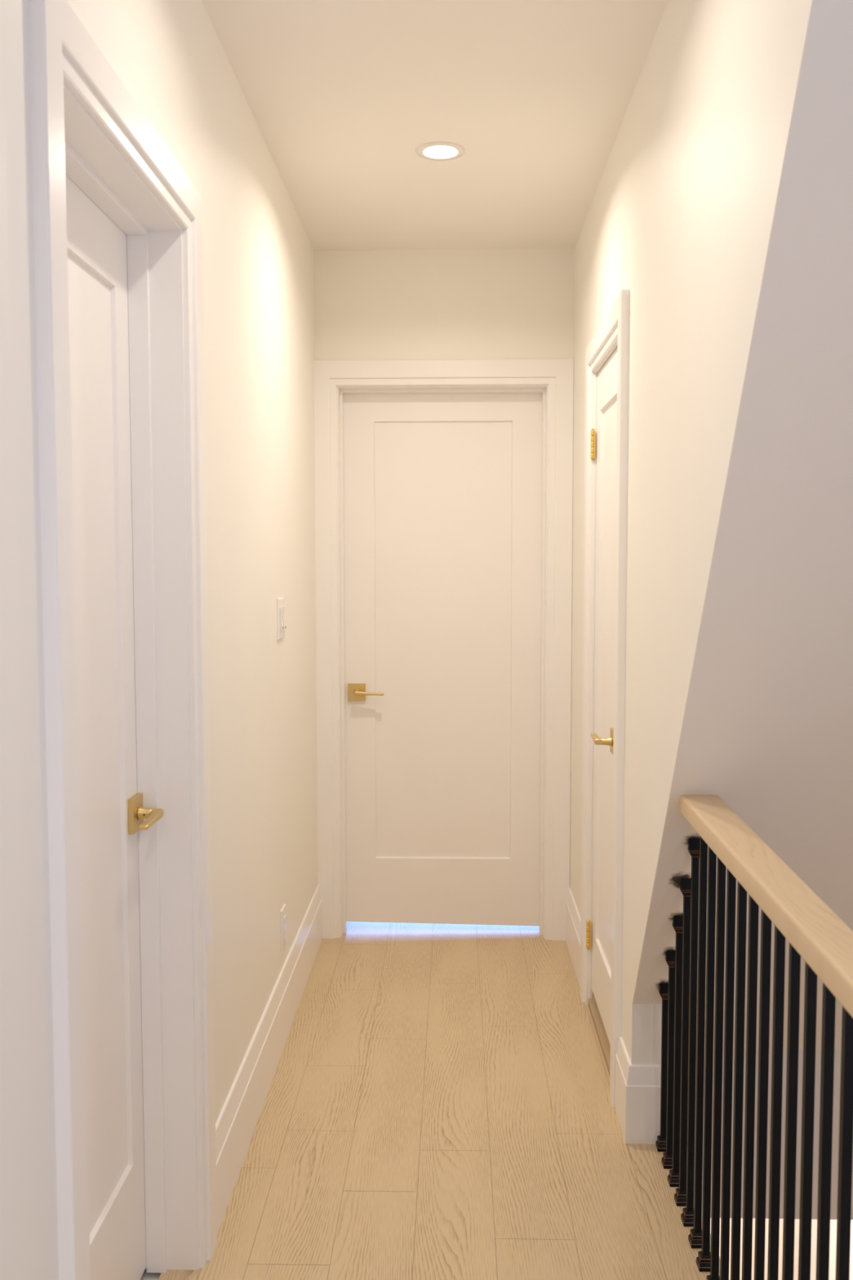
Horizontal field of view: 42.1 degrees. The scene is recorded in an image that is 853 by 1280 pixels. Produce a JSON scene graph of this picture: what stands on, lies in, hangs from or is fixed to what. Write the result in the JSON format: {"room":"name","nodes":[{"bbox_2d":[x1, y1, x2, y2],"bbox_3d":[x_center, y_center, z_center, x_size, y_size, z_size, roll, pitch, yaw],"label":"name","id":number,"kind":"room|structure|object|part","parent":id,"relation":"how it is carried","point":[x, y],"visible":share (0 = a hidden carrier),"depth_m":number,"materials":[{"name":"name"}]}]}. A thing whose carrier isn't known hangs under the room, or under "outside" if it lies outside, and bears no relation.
{"room":"home hallway","nodes":[
{"label":"home hallway","id":0,"kind":"room"},
{"bbox_2d":[0,0,318,1279],"bbox_3d":[-0.560,0.075,0.867,0.140,2.540,6.490,0,4,1],"label":"wall","id":1,"kind":"structure","parent":0,"point":[170,56],"depth_m":2.38,"materials":[{"name":"beige paint"}]},
{"bbox_2d":[65,173,164,1279],"bbox_3d":[-0.555,0.263,1.818,0.092,2.012,0.646,0,4,1],"label":"door","id":2,"kind":"structure","parent":1,"relation":"in","point":[113,813],"depth_m":1.98,"materials":[{"name":"white wood"}]},
{"bbox_3d":[-0.553,0.330,2.108,0.011,0.066,0.066,0,4,1],"label":"handle","id":3,"kind":"part","parent":2,"relation":"part of","materials":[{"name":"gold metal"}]},
{"bbox_3d":[-0.513,0.333,2.059,0.021,0.018,0.114,0,4,1],"label":"lever","id":4,"kind":"part","parent":2,"relation":"part of","materials":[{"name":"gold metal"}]},
{"bbox_2d":[27,0,217,1279],"bbox_3d":[-0.525,0.222,1.814,0.159,2.118,0.834,0,4,1],"label":"trim","id":5,"kind":"structure","parent":1,"relation":"attached to","point":[86,126],"depth_m":2.09,"materials":[{"name":"white wood"}]},
{"bbox_2d":[215,884,322,1235],"bbox_3d":[-0.423,1.083,3.237,0.015,0.207,1.891,0,4,1],"label":"baseboard","id":6,"kind":"structure","parent":1,"relation":"attached to","point":[237,1122],"depth_m":2.88,"materials":[{"name":"white wood"}]},
{"bbox_2d":[276,597,286,639],"bbox_3d":[-0.423,-0.064,3.245,0.013,0.118,0.116,0,4,1],"label":"light switch","id":7,"kind":"object","parent":1,"relation":"attached to","point":[281,621],"visible":1,"depth_m":3.21,"materials":[{"name":"white plastic"}]},
{"bbox_2d":[280,903,286,951],"bbox_3d":[-0.424,0.854,3.292,0.009,0.120,0.074,0,4,1],"label":"power outlet","id":8,"kind":"object","parent":1,"relation":"attached to","point":[282,913],"visible":1,"depth_m":3.27,"materials":[{"name":"white plastic"}]},
{"bbox_2d":[283,914,285,940],"bbox_3d":[-0.422,0.854,3.292,0.004,0.068,0.034,0,4,1],"label":"receptacle","id":9,"kind":"object","parent":8,"relation":"attached to","point":[284,915],"depth_m":3.28,"materials":[{"name":"grey plastic"}]},
{"bbox_2d":[140,921,719,1279],"bbox_3d":[0.422,1.337,2.887,4.202,0.255,10.400,0,4,1],"label":"floor","id":10,"kind":"structure","parent":0,"point":[437,1105],"depth_m":2.71,"materials":[{"name":"brown wood"}]},
{"bbox_2d":[588,991,610,1075],"bbox_3d":[0.560,1.160,3.242,0.104,0.050,0.570,0,4,1],"label":"threshold","id":11,"kind":"object","parent":10,"relation":"on","point":[603,1040],"visible":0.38,"depth_m":3.28,"materials":[{"name":"brown wood"}]},
{"bbox_2d":[655,982,668,1151],"bbox_3d":[0.570,1.017,2.653,0.031,0.416,0.031,0,4,1],"label":"baluster","id":12,"kind":"object","parent":10,"relation":"on","point":[660,1144],"visible":0.7,"depth_m":2.65,"materials":[{"name":"black metal"}]},
{"bbox_2d":[661,950,675,1168],"bbox_3d":[0.568,0.969,2.575,0.031,0.522,0.031,0,4,1],"label":"baluster","id":13,"kind":"object","parent":10,"relation":"on","point":[667,1160],"visible":0.77,"depth_m":2.57,"materials":[{"name":"black metal"}]},
{"bbox_2d":[667,915,683,1186],"bbox_3d":[0.566,0.921,2.496,0.031,0.628,0.031,0,4,1],"label":"baluster","id":14,"kind":"object","parent":10,"relation":"on","point":[677,922],"visible":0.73,"depth_m":2.49,"materials":[{"name":"black metal"}]},
{"bbox_2d":[674,878,691,1206],"bbox_3d":[0.564,0.874,2.418,0.031,0.734,0.031,0,4,1],"label":"baluster","id":15,"kind":"object","parent":10,"relation":"on","point":[680,1197],"visible":0.81,"depth_m":2.41,"materials":[{"name":"black metal"}]},
{"bbox_2d":[680,838,699,1226],"bbox_3d":[0.562,0.826,2.339,0.031,0.840,0.031,0,4,1],"label":"baluster","id":16,"kind":"object","parent":10,"relation":"on","point":[687,1216],"visible":0.8,"depth_m":2.33,"materials":[{"name":"black metal"}]},
{"bbox_2d":[688,835,707,1248],"bbox_3d":[0.560,0.793,2.261,0.031,0.915,0.031,0,4,1],"label":"baluster","id":17,"kind":"object","parent":10,"relation":"on","point":[695,1237],"visible":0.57,"depth_m":2.26,"materials":[{"name":"black metal"}]},
{"bbox_2d":[696,846,716,1271],"bbox_3d":[0.558,0.798,2.186,0.031,0.915,0.031,0,4,1],"label":"baluster","id":18,"kind":"object","parent":10,"relation":"on","point":[703,1260],"visible":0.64,"depth_m":2.18,"materials":[{"name":"black metal"}]},
{"bbox_2d":[706,857,725,1279],"bbox_3d":[0.556,0.804,2.111,0.031,0.915,0.031,0,4,1],"label":"baluster","id":19,"kind":"object","parent":10,"relation":"on","point":[721,872],"visible":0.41,"depth_m":2.11,"materials":[{"name":"black metal"}]},
{"bbox_2d":[720,868,736,1279],"bbox_3d":[0.554,0.809,2.036,0.031,0.915,0.031,0,4,1],"label":"baluster","id":20,"kind":"object","parent":10,"relation":"on","point":[731,880],"visible":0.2,"depth_m":2.03,"materials":[{"name":"black metal"}]},
{"bbox_2d":[730,881,746,1279],"bbox_3d":[0.552,0.814,1.961,0.031,0.915,0.031,0,4,1],"label":"baluster","id":21,"kind":"object","parent":10,"relation":"on","point":[741,892],"visible":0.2,"depth_m":1.95,"materials":[{"name":"black metal"}]},
{"bbox_2d":[742,894,759,1279],"bbox_3d":[0.550,0.819,1.886,0.031,0.915,0.031,0,4,1],"label":"baluster","id":22,"kind":"object","parent":10,"relation":"on","point":[753,940],"visible":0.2,"depth_m":1.88,"materials":[{"name":"black metal"}]},
{"bbox_2d":[754,909,771,1279],"bbox_3d":[0.548,0.824,1.811,0.031,0.915,0.031,0,4,1],"label":"baluster","id":23,"kind":"object","parent":10,"relation":"on","point":[766,922],"visible":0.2,"depth_m":1.80,"materials":[{"name":"black metal"}]},
{"bbox_2d":[767,924,785,1279],"bbox_3d":[0.546,0.829,1.736,0.031,0.915,0.031,0,4,1],"label":"baluster","id":24,"kind":"object","parent":10,"relation":"on","point":[780,940],"visible":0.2,"depth_m":1.72,"materials":[{"name":"black metal"}]},
{"bbox_2d":[782,942,800,1279],"bbox_3d":[0.545,0.834,1.661,0.031,0.915,0.031,0,4,1],"label":"baluster","id":25,"kind":"object","parent":10,"relation":"on","point":[794,957],"visible":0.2,"depth_m":1.65,"materials":[{"name":"black metal"}]},
{"bbox_2d":[798,961,817,1279],"bbox_3d":[0.543,0.839,1.586,0.031,0.915,0.031,0,4,1],"label":"baluster","id":26,"kind":"object","parent":10,"relation":"on","point":[811,977],"visible":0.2,"depth_m":1.57,"materials":[{"name":"black metal"}]},
{"bbox_2d":[815,982,835,1279],"bbox_3d":[0.541,0.844,1.511,0.031,0.915,0.031,0,4,1],"label":"baluster","id":27,"kind":"object","parent":10,"relation":"on","point":[828,999],"visible":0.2,"depth_m":1.49,"materials":[{"name":"black metal"}]},
{"bbox_2d":[835,1005,852,1279],"bbox_3d":[0.539,0.850,1.436,0.031,0.915,0.031,0,4,1],"label":"baluster","id":28,"kind":"object","parent":10,"relation":"on","point":[844,1180],"visible":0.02,"depth_m":1.42,"materials":[{"name":"black metal"}]},
{"bbox_2d":[201,0,667,250],"bbox_3d":[0.469,-1.242,0.763,2.202,0.100,6.715,0,4,1],"label":"ceiling","id":29,"kind":"structure","parent":0,"point":[342,96],"depth_m":2.73,"materials":[{"name":"paint"}]},
{"bbox_2d":[416,141,464,160],"bbox_3d":[0.039,-1.344,3.048,0.133,0.005,0.133,0,4,1],"label":"recessed light","id":30,"kind":"object","parent":29,"relation":"in","point":[437,150],"visible":1,"depth_m":3.05,"materials":[{"name":"white plastic"}]},
{"bbox_2d":[313,248,574,359],"bbox_3d":[0.065,-0.149,4.152,1.222,2.540,0.125,0,4,1],"label":"wall","id":31,"kind":"structure","parent":0,"point":[457,304],"depth_m":4.02,"materials":[{"name":"beige paint"}]},
{"bbox_2d":[343,392,542,925],"bbox_3d":[0.061,0.087,4.178,0.756,2.027,0.092,0,4,1],"label":"door","id":32,"kind":"structure","parent":31,"relation":"in","point":[442,492],"depth_m":4.19,"materials":[{"name":"white wood"}]},
{"bbox_3d":[-0.264,0.197,4.200,0.066,0.066,0.011,0,4,1],"label":"handle","id":33,"kind":"part","parent":32,"relation":"part of","materials":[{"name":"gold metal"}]},
{"bbox_3d":[-0.217,0.200,4.157,0.114,0.018,0.021,0,4,1],"label":"lever","id":34,"kind":"part","parent":32,"relation":"part of","materials":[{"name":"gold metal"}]},
{"bbox_2d":[314,359,573,940],"bbox_3d":[0.060,0.049,4.155,0.951,2.144,0.144,0,4,1],"label":"trim","id":35,"kind":"structure","parent":31,"relation":"attached to","point":[553,378],"depth_m":4.08,"materials":[{"name":"white wood"}]},
{"bbox_2d":[569,0,813,1064],"bbox_3d":[0.551,-0.042,2.569,0.110,2.540,3.022,0,4,1],"label":"wall","id":36,"kind":"structure","parent":0,"point":[681,214],"depth_m":2.19,"materials":[{"name":"beige paint"}]},
{"bbox_2d":[565,888,580,989],"bbox_3d":[0.521,1.042,3.885,0.015,0.200,0.543,0,4,1],"label":"baseboard","id":37,"kind":"structure","parent":36,"relation":"attached to","point":[572,915],"depth_m":3.89,"materials":[{"name":"white wood"}]},
{"bbox_2d":[586,348,617,1044],"bbox_3d":[0.506,0.166,3.181,0.092,1.927,0.576,0,4,1],"label":"door","id":38,"kind":"structure","parent":36,"relation":"in","point":[602,736],"depth_m":3.26,"materials":[{"name":"white wood"}]},
{"bbox_3d":[0.467,0.271,3.047,0.021,0.018,0.114,0,4,1],"label":"lever","id":39,"kind":"part","parent":38,"relation":"part of","materials":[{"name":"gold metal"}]},
{"bbox_3d":[0.507,0.275,2.999,0.011,0.066,0.066,0,4,1],"label":"handle","id":40,"kind":"part","parent":38,"relation":"part of","materials":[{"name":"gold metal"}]},
{"bbox_2d":[580,289,629,1107],"bbox_3d":[0.556,0.148,3.173,0.129,2.079,0.754,0,4,1],"label":"trim","id":41,"kind":"structure","parent":36,"relation":"attached to","point":[613,333],"depth_m":2.88,"materials":[{"name":"white wood"}]},
{"bbox_2d":[614,1035,661,1143],"bbox_3d":[0.542,1.122,2.771,0.113,0.191,0.180,0,4,1],"label":"baseboard","id":42,"kind":"structure","parent":36,"relation":"attached to","point":[637,1086],"depth_m":2.69,"materials":[{"name":"white wood"}]},
{"bbox_2d":[632,0,852,1049],"bbox_3d":[0.990,-0.115,1.926,1.019,2.407,1.772,0,4,1],"label":"wall","id":43,"kind":"structure","parent":0,"point":[767,729],"depth_m":1.88,"materials":[{"name":"paint"}]},
{"bbox_2d":[710,1217,799,1279],"bbox_3d":[1.099,2.570,4.708,1.140,2.438,0.100,0,4,1],"label":"wall","id":44,"kind":"structure","parent":0,"point":[797,1220],"depth_m":4.65,"materials":[{"name":"paint"}]},
{"bbox_2d":[677,795,852,1017],"bbox_3d":[0.518,0.395,1.361,0.078,0.056,1.768,0,4,2],"label":"handrail","id":45,"kind":"object","parent":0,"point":[821,938],"visible":1,"depth_m":1.58,"materials":[{"name":"brown wood"}]},
{"bbox_2d":[686,1048,852,1219],"bbox_3d":[1.062,1.224,2.853,0.920,0.498,0.100,0,4,1],"label":"wall","id":46,"kind":"structure","parent":0,"point":[837,1077],"depth_m":2.81,"materials":[{"name":"paint"}]},
{"bbox_2d":[810,1219,852,1279],"bbox_3d":[1.529,1.406,1.159,0.100,5.240,7.000,0,4,1],"label":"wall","id":47,"kind":"structure","parent":0,"point":[833,1242],"depth_m":4.26,"materials":[{"name":"paint"}]}
]}

